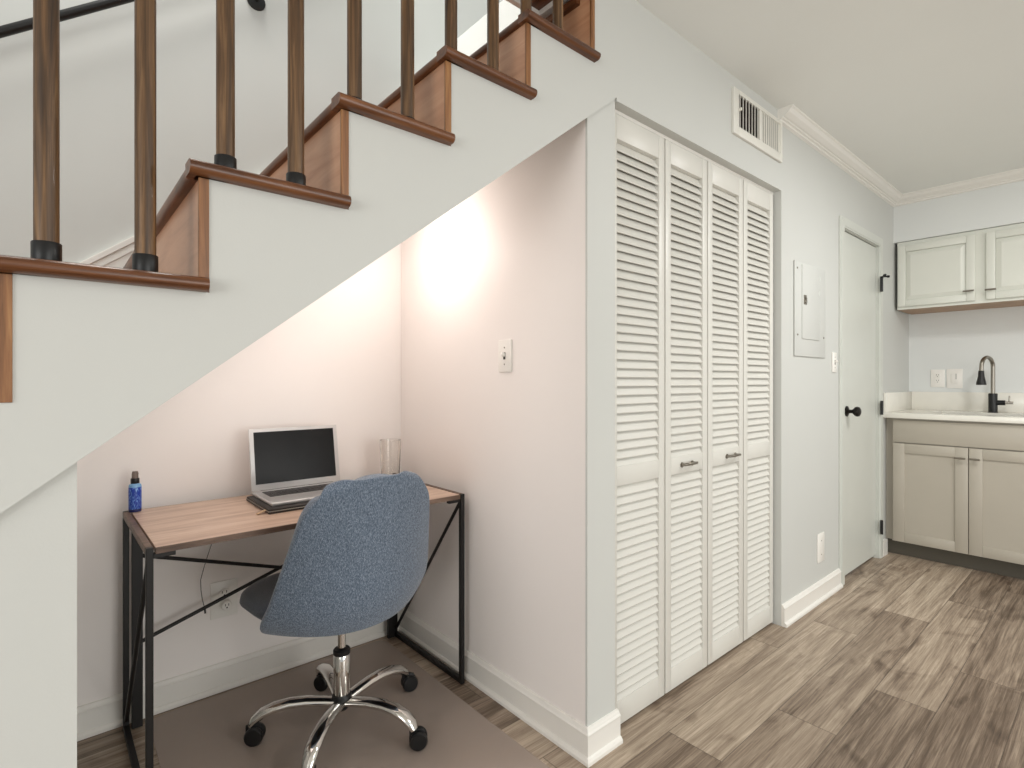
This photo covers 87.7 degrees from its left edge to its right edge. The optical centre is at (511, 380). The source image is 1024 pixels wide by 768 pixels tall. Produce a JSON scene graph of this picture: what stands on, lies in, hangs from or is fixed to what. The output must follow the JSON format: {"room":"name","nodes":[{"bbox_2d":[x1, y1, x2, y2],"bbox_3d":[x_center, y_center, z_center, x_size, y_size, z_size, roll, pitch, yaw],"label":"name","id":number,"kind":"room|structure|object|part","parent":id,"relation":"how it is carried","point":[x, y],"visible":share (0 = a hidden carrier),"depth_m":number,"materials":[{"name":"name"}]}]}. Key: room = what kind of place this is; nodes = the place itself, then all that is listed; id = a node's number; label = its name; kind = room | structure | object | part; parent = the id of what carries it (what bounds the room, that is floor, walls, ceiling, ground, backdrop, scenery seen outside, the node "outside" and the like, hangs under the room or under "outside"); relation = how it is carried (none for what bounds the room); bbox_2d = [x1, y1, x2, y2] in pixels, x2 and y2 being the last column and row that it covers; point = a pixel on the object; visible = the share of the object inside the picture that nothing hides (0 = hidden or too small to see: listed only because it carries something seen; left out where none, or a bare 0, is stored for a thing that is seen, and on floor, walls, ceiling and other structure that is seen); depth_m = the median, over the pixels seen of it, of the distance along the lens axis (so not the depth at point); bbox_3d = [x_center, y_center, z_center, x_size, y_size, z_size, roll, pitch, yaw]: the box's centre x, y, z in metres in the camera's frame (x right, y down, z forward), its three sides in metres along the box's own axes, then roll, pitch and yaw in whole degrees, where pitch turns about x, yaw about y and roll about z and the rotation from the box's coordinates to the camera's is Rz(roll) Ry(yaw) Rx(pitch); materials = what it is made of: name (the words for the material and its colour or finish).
{"room":"home office","nodes":[
{"label":"home office","id":0,"kind":"room"},
{"bbox_2d":[0,462,76,767],"bbox_3d":[-2.427,0.638,0.081,3.630,1.023,1.136,0,0,-41],"label":"wall","id":1,"kind":"structure","parent":0,"point":[38,533],"depth_m":0.81,"materials":[{"name":"paint"}]},
{"bbox_2d":[77,608,622,767],"bbox_3d":[-0.536,1.100,1.695,1.342,0.100,1.165,0,0,-41],"label":"baseboard","id":2,"kind":"structure","parent":1,"relation":"attached to","point":[588,745],"depth_m":1.91,"materials":[{"name":"paint"}]},
{"bbox_2d":[0,0,501,705],"bbox_3d":[-0.957,-1.350,2.180,8.600,5.000,0.120,0,0,-41],"label":"wall","id":3,"kind":"structure","parent":0,"point":[336,361],"depth_m":1.94,"materials":[{"name":"paint"}]},
{"bbox_2d":[0,0,265,37],"bbox_3d":[-1.385,-1.149,1.682,2.116,1.701,0.075,0,0,-41],"label":"handrail","id":4,"kind":"object","parent":3,"relation":"attached to","point":[6,30],"visible":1,"depth_m":1.67,"materials":[{"name":"black metal"}]},
{"bbox_3d":[-1.371,-1.149,1.665,2.116,1.701,0.030,0,0,-41],"label":"rail","id":5,"kind":"part","parent":4,"relation":"part of","materials":[{"name":"black metal"}]},
{"bbox_2d":[210,578,237,619],"bbox_3d":[-1.075,0.815,1.993,0.092,0.136,0.009,0,0,-41],"label":"wall outlet","id":6,"kind":"object","parent":3,"relation":"attached to","point":[219,589],"visible":0.89,"depth_m":1.99,"materials":[{"name":"white plastic"}]},
{"bbox_2d":[219,588,229,596],"bbox_3d":[-1.073,0.793,1.990,0.038,0.036,0.003,0,0,-41],"label":"socket","id":7,"kind":"object","parent":6,"relation":"attached to","point":[222,591],"depth_m":1.99,"materials":[{"name":"grey plastic"}]},
{"bbox_2d":[221,600,231,609],"bbox_3d":[-1.062,0.835,1.984,0.036,0.036,0.022,0,0,-41],"label":"plug adapter","id":8,"kind":"object","parent":6,"relation":"attached to","point":[226,604],"visible":1,"depth_m":1.98,"materials":[{"name":"white plastic"}]},
{"bbox_2d":[0,0,616,512],"bbox_3d":[-0.685,-0.210,1.560,3.400,2.182,1.175,0,0,-41],"label":"staircase","id":9,"kind":"structure","parent":3,"relation":"on","point":[90,347],"depth_m":1.00,"materials":[{"name":"paint"}]},
{"bbox_3d":[-0.757,-1.231,0.913,2.447,0.038,0.232,0,0,-41],"label":"header trim","id":10,"kind":"part","parent":9,"relation":"part of","materials":[{"name":"paint"}]},
{"bbox_2d":[401,119,584,724],"bbox_3d":[-0.096,0.125,2.095,0.132,2.050,1.132,0,0,-41],"label":"wall","id":11,"kind":"structure","parent":0,"point":[507,261],"depth_m":1.91,"materials":[{"name":"paint"}]},
{"bbox_2d":[498,339,511,371],"bbox_3d":[-0.031,-0.088,1.901,0.022,0.116,0.072,0,0,-41],"label":"light switch","id":12,"kind":"object","parent":11,"relation":"attached to","point":[504,346],"visible":1,"depth_m":1.90,"materials":[{"name":"white plastic"}]},
{"bbox_2d":[77,552,1023,767],"bbox_3d":[1.134,1.210,-0.243,8.600,0.120,6.550,0,0,-41],"label":"floor","id":13,"kind":"structure","parent":0,"point":[914,662],"depth_m":1.88,"materials":[{"name":"wood"}]},
{"bbox_2d":[886,418,1023,579],"bbox_3d":[2.957,0.698,3.411,0.644,0.904,0.831,0,0,-41],"label":"base cabinet","id":14,"kind":"object","parent":13,"relation":"on","point":[955,489],"visible":0.95,"depth_m":3.26,"materials":[{"name":"paint"}]},
{"bbox_3d":[2.633,0.727,3.364,0.010,0.518,0.256,0,0,-41],"label":"panel","id":15,"kind":"part","parent":14,"relation":"part of","materials":[{"name":"paint"}]},
{"bbox_3d":[2.630,0.727,3.361,0.020,0.640,0.378,0,0,-41],"label":"door","id":16,"kind":"part","parent":14,"relation":"part of","materials":[{"name":"paint"}]},
{"bbox_2d":[883,391,1023,423],"bbox_3d":[2.970,0.162,3.399,0.639,0.164,0.866,0,0,-41],"label":"countertop","id":17,"kind":"structure","parent":14,"relation":"on","point":[951,406],"depth_m":3.60,"materials":[{"name":"stone"}]},
{"bbox_2d":[976,356,1013,412],"bbox_3d":[3.118,0.023,3.474,0.219,0.374,0.106,0,0,1],"label":"kitchen faucet","id":18,"kind":"object","parent":17,"relation":"on","point":[993,402],"visible":1,"depth_m":3.48,"materials":[{"name":"black metal"}]},
{"bbox_3d":[3.206,0.126,3.440,0.020,0.056,0.040,0,0,-41],"label":"lever","id":19,"kind":"part","parent":18,"relation":"part of","materials":[{"name":"silver metal"}]},
{"bbox_3d":[2.760,0.329,3.211,0.020,0.143,0.777,0,0,-41],"label":"drawer","id":20,"kind":"part","parent":14,"relation":"part of","materials":[{"name":"paint"}]},
{"bbox_3d":[2.885,0.727,3.066,0.020,0.640,0.394,0,0,-41],"label":"door","id":21,"kind":"part","parent":14,"relation":"part of","materials":[{"name":"paint"}]},
{"bbox_3d":[2.888,0.727,3.068,0.010,0.518,0.272,0,0,-41],"label":"panel","id":22,"kind":"part","parent":14,"relation":"part of","materials":[{"name":"paint"}]},
{"bbox_3d":[-0.497,1.148,1.619,0.873,0.002,1.242,0,0,-41],"label":"chair mat","id":23,"kind":"object","parent":13,"relation":"on","visible":0},
{"bbox_2d":[123,483,464,767],"bbox_3d":[-0.731,0.790,1.891,1.006,0.720,0.527,0,0,-41],"label":"desk","id":24,"kind":"object","parent":23,"relation":"on","point":[157,532],"visible":0.74,"depth_m":1.73,"materials":[{"name":"laminate"}]},
{"bbox_3d":[-1.270,0.790,1.754,0.016,0.720,0.016,0,0,-41],"label":"leg","id":25,"kind":"part","parent":24,"relation":"part of","materials":[{"name":"black metal"}]},
{"bbox_2d":[128,471,141,512],"bbox_3d":[-1.240,0.364,1.754,0.036,0.132,0.036,0,0,-41],"label":"spray bottle","id":26,"kind":"object","parent":24,"relation":"on","point":[135,487],"visible":1,"depth_m":1.74,"materials":[{"name":"blue plastic"}]},
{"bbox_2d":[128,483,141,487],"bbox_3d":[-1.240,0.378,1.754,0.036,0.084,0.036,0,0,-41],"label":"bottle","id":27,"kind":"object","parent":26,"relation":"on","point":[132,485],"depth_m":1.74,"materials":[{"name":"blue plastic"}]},
{"bbox_3d":[-0.934,0.790,1.373,0.016,0.720,0.016,0,0,-41],"label":"leg","id":28,"kind":"part","parent":24,"relation":"part of","materials":[{"name":"black metal"}]},
{"bbox_2d":[200,544,211,613],"bbox_3d":[-1.077,0.642,1.893,0.040,0.389,0.076,0,0,-41],"label":"charging cable","id":29,"kind":"object","parent":24,"relation":"hanging from","point":[211,544],"visible":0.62,"depth_m":1.91,"materials":[{"name":"grey plastic"}]},
{"bbox_2d":[246,496,308,514],"bbox_3d":[-0.751,0.422,1.910,0.368,0.016,0.264,0,0,-41],"label":"portfolio","id":30,"kind":"object","parent":24,"relation":"on","point":[263,506],"visible":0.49,"depth_m":1.77,"materials":[{"name":"leather"}]},
{"bbox_2d":[248,425,339,506],"bbox_3d":[-0.753,0.296,1.962,0.331,0.236,0.279,0,0,-41],"label":"laptop","id":31,"kind":"object","parent":30,"relation":"on","point":[289,465],"visible":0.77,"depth_m":2.02,"materials":[{"name":"metal"}]},
{"bbox_2d":[380,439,400,473],"bbox_3d":[-0.516,0.341,2.263,0.090,0.179,0.090,0,0,-41],"label":"glass tumbler","id":32,"kind":"object","parent":24,"relation":"on","point":[390,449],"visible":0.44,"depth_m":2.23,"materials":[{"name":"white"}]},
{"bbox_3d":[-0.527,0.790,2.409,0.016,0.720,0.016,0,0,-41],"label":"leg","id":33,"kind":"part","parent":24,"relation":"part of","materials":[{"name":"black metal"}]},
{"bbox_3d":[-0.191,0.790,2.027,0.016,0.720,0.016,0,0,-41],"label":"leg","id":34,"kind":"part","parent":24,"relation":"part of","materials":[{"name":"black metal"}]},
{"bbox_2d":[239,471,429,767],"bbox_3d":[-0.553,0.710,1.771,0.595,0.874,0.615,0,0,44],"label":"office chair","id":35,"kind":"object","parent":23,"relation":"on","point":[357,554],"visible":1,"depth_m":1.55,"materials":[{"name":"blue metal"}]},
{"bbox_3d":[-0.591,0.688,1.759,0.464,0.088,0.532,0,0,44],"label":"seat","id":36,"kind":"part","parent":35,"relation":"part of","materials":[{"name":"blue fabric"}]},
{"bbox_3d":[-0.705,1.059,1.720,0.267,0.072,0.046,0,0,-16],"label":"arm","id":37,"kind":"part","parent":35,"relation":"part of","materials":[{"name":"silver metal"}]},
{"bbox_3d":[-0.568,1.059,1.612,0.046,0.072,0.267,0,0,2],"label":"arm","id":38,"kind":"part","parent":35,"relation":"part of","materials":[{"name":"silver metal"}]},
{"bbox_3d":[-0.645,1.059,1.885,0.046,0.072,0.267,0,0,-34],"label":"arm","id":39,"kind":"part","parent":35,"relation":"part of","materials":[{"name":"silver metal"}]},
{"bbox_3d":[-0.452,0.507,1.636,0.251,0.478,0.570,0,0,44],"label":"backrest","id":40,"kind":"part","parent":35,"relation":"part of","materials":[{"name":"blue fabric"}]},
{"bbox_3d":[-0.470,1.059,1.878,0.046,0.072,0.267,0,0,38],"label":"arm","id":41,"kind":"part","parent":35,"relation":"part of","materials":[{"name":"silver metal"}]},
{"bbox_3d":[-0.422,1.059,1.709,0.267,0.072,0.046,0,0,20],"label":"arm","id":42,"kind":"part","parent":35,"relation":"part of","materials":[{"name":"silver metal"}]},
{"bbox_2d":[457,0,1023,193],"bbox_3d":[1.134,-1.335,-0.243,8.600,0.160,6.550,0,0,-41],"label":"ceiling","id":43,"kind":"structure","parent":0,"point":[927,94],"depth_m":2.15,"materials":[{"name":"paint"}]},
{"bbox_2d":[585,0,908,726],"bbox_3d":[1.549,-0.052,2.812,3.560,2.405,0.100,0,0,-41],"label":"wall","id":44,"kind":"structure","parent":0,"point":[665,83],"depth_m":2.40,"materials":[{"name":"paint"}]},
{"bbox_2d":[615,109,772,194],"bbox_3d":[0.766,-0.885,2.134,1.225,0.012,0.024,0,0,-41],"label":"track","id":45,"kind":"object","parent":44,"relation":"attached to","point":[616,111],"visible":0.27,"depth_m":2.03,"materials":[{"name":"metal"}]},
{"bbox_2d":[615,113,706,723],"bbox_3d":[0.548,0.130,1.925,0.606,2.012,0.059,0,0,-41],"label":"bifold door","id":46,"kind":"structure","parent":45,"relation":"hanging from","point":[661,185],"depth_m":1.91,"materials":[{"name":"paint"}]},
{"bbox_3d":[0.426,0.130,1.839,0.308,2.012,0.030,0,0,-41],"label":"door","id":47,"kind":"part","parent":46,"relation":"part of","materials":[{"name":"paint"}]},
{"bbox_3d":[0.658,0.130,2.039,0.291,2.012,0.030,0,0,-41],"label":"door","id":48,"kind":"part","parent":46,"relation":"part of","materials":[{"name":"paint"}]},
{"bbox_3d":[0.673,0.316,2.014,0.092,0.020,0.031,0,0,-41],"label":"handle","id":49,"kind":"part","parent":46,"relation":"part of","materials":[{"name":"silver metal"}]},
{"bbox_2d":[707,161,772,664],"bbox_3d":[1.008,0.130,2.321,0.594,2.012,0.059,0,0,-41],"label":"bifold door","id":50,"kind":"structure","parent":45,"relation":"hanging from","point":[739,212],"depth_m":2.30,"materials":[{"name":"paint"}]},
{"bbox_3d":[0.884,0.130,2.235,0.294,2.012,0.030,0,0,-41],"label":"door","id":51,"kind":"part","parent":50,"relation":"part of","materials":[{"name":"paint"}]},
{"bbox_3d":[0.932,0.316,2.238,0.092,0.020,0.031,0,0,-41],"label":"handle","id":52,"kind":"part","parent":50,"relation":"part of","materials":[{"name":"silver metal"}]},
{"bbox_3d":[1.112,0.130,2.431,0.293,2.012,0.030,0,0,-41],"label":"door","id":53,"kind":"part","parent":50,"relation":"part of","materials":[{"name":"paint"}]},
{"bbox_2d":[731,86,781,162],"bbox_3d":[1.081,-1.107,2.327,0.466,0.189,0.025,0,0,-41],"label":"air vent","id":54,"kind":"object","parent":44,"relation":"in","point":[747,116],"visible":1,"depth_m":2.30,"materials":[{"name":"white metal"}]},
{"bbox_2d":[794,260,824,357],"bbox_3d":[1.520,-0.352,2.708,0.396,0.465,0.020,0,0,-41],"label":"electrical panel","id":55,"kind":"object","parent":44,"relation":"attached to","point":[809,281],"visible":1,"depth_m":2.68,"materials":[{"name":"paint"}]},
{"bbox_3d":[1.513,-0.391,2.702,0.222,0.368,0.007,0,0,-41],"label":"door","id":56,"kind":"part","parent":55,"relation":"part of","materials":[{"name":"paint"}]},
{"bbox_2d":[781,568,842,627],"bbox_3d":[1.552,1.100,2.733,0.748,0.100,0.024,0,0,-41],"label":"baseboard","id":57,"kind":"structure","parent":44,"relation":"attached to","point":[795,608],"depth_m":2.69,"materials":[{"name":"paint"}]},
{"bbox_2d":[817,532,823,562],"bbox_3d":[1.627,0.878,2.808,0.092,0.151,0.008,0,0,-41],"label":"blank wall plate","id":58,"kind":"object","parent":44,"relation":"attached to","point":[820,537],"visible":1,"depth_m":2.80,"materials":[{"name":"white plastic"}]},
{"bbox_2d":[832,352,837,371],"bbox_3d":[1.780,-0.100,2.930,0.061,0.110,0.022,0,0,-41],"label":"light switch","id":59,"kind":"object","parent":44,"relation":"attached to","point":[834,355],"visible":1,"depth_m":2.93,"materials":[{"name":"white plastic"}]},
{"bbox_2d":[839,215,882,584],"bbox_3d":[2.108,0.113,3.258,0.774,2.075,0.075,0,0,-41],"label":"door frame","id":60,"kind":"structure","parent":44,"relation":"in","point":[845,225],"depth_m":3.06,"materials":[{"name":"paint"}]},
{"bbox_2d":[845,232,889,574],"bbox_3d":[2.148,0.133,3.251,0.693,1.990,0.108,0,0,-41],"label":"door","id":61,"kind":"structure","parent":60,"relation":"attached to","point":[860,256],"depth_m":3.25,"materials":[{"name":"paint"}]},
{"bbox_3d":[1.966,0.178,3.071,0.060,0.060,0.073,0,0,-41],"label":"knob","id":62,"kind":"part","parent":61,"relation":"part of","materials":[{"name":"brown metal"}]},
{"bbox_2d":[883,538,887,556],"bbox_3d":[2.455,1.100,3.517,0.088,0.100,0.016,0,0,-41],"label":"baseboard","id":63,"kind":"structure","parent":44,"relation":"attached to","point":[885,541],"depth_m":3.51,"materials":[{"name":"paint"}]},
{"bbox_2d":[894,180,1023,244],"bbox_3d":[3.849,-1.103,2.573,0.390,0.305,3.267,0,0,-41],"label":"wall","id":64,"kind":"structure","parent":0,"point":[1001,205],"depth_m":3.41,"materials":[{"name":"paint"}]},
{"bbox_2d":[778,104,1023,206],"bbox_3d":[2.999,-1.226,1.840,1.855,0.058,3.267,0,0,-41],"label":"crown molding","id":65,"kind":"structure","parent":64,"relation":"attached to","point":[793,119],"depth_m":3.17,"materials":[{"name":"paint"}]},
{"bbox_2d":[909,306,1023,392],"bbox_3d":[4.663,-0.052,2.021,0.120,2.405,5.367,0,0,-41],"label":"wall","id":66,"kind":"structure","parent":0,"point":[953,339],"depth_m":3.68,"materials":[{"name":"paint"}]},
{"bbox_2d":[931,369,944,386],"bbox_3d":[3.037,-0.016,3.805,0.009,0.126,0.080,0,0,-41],"label":"wall outlet","id":67,"kind":"object","parent":66,"relation":"attached to","point":[937,376],"visible":1,"depth_m":3.80,"materials":[{"name":"white plastic"}]},
{"bbox_2d":[947,369,962,387],"bbox_3d":[3.097,-0.014,3.733,0.012,0.136,0.088,0,0,-41],"label":"switch plate","id":68,"kind":"object","parent":66,"relation":"attached to","point":[954,376],"visible":1,"depth_m":3.73,"materials":[{"name":"white plastic"}]},
{"bbox_2d":[897,223,1023,313],"bbox_3d":[3.082,-0.717,3.439,0.418,0.462,0.920,0,0,-41],"label":"upper cabinet","id":69,"kind":"object","parent":66,"relation":"attached to","point":[984,268],"visible":1,"depth_m":3.42,"materials":[{"name":"paint"}]},
{"bbox_3d":[2.790,-0.713,3.518,0.015,0.325,0.315,0,0,-41],"label":"panel","id":70,"kind":"part","parent":69,"relation":"part of","materials":[{"name":"paint"}]},
{"bbox_3d":[2.789,-0.713,3.517,0.019,0.415,0.405,0,0,-41],"label":"door","id":71,"kind":"part","parent":69,"relation":"part of","materials":[{"name":"paint"}]},
{"bbox_3d":[3.095,-0.713,3.163,0.019,0.415,0.426,0,0,-41],"label":"door","id":72,"kind":"part","parent":69,"relation":"part of","materials":[{"name":"paint"}]},
{"bbox_3d":[3.095,-0.713,3.164,0.015,0.325,0.336,0,0,-41],"label":"panel","id":73,"kind":"part","parent":69,"relation":"part of","materials":[{"name":"paint"}]},
{"bbox_2d":[912,391,1023,412],"bbox_3d":[3.211,0.145,3.595,0.019,0.130,0.847,0,0,-41],"label":"backsplash","id":74,"kind":"structure","parent":66,"relation":"attached to","point":[951,401],"depth_m":3.69,"materials":[{"name":"stone"}]}
]}

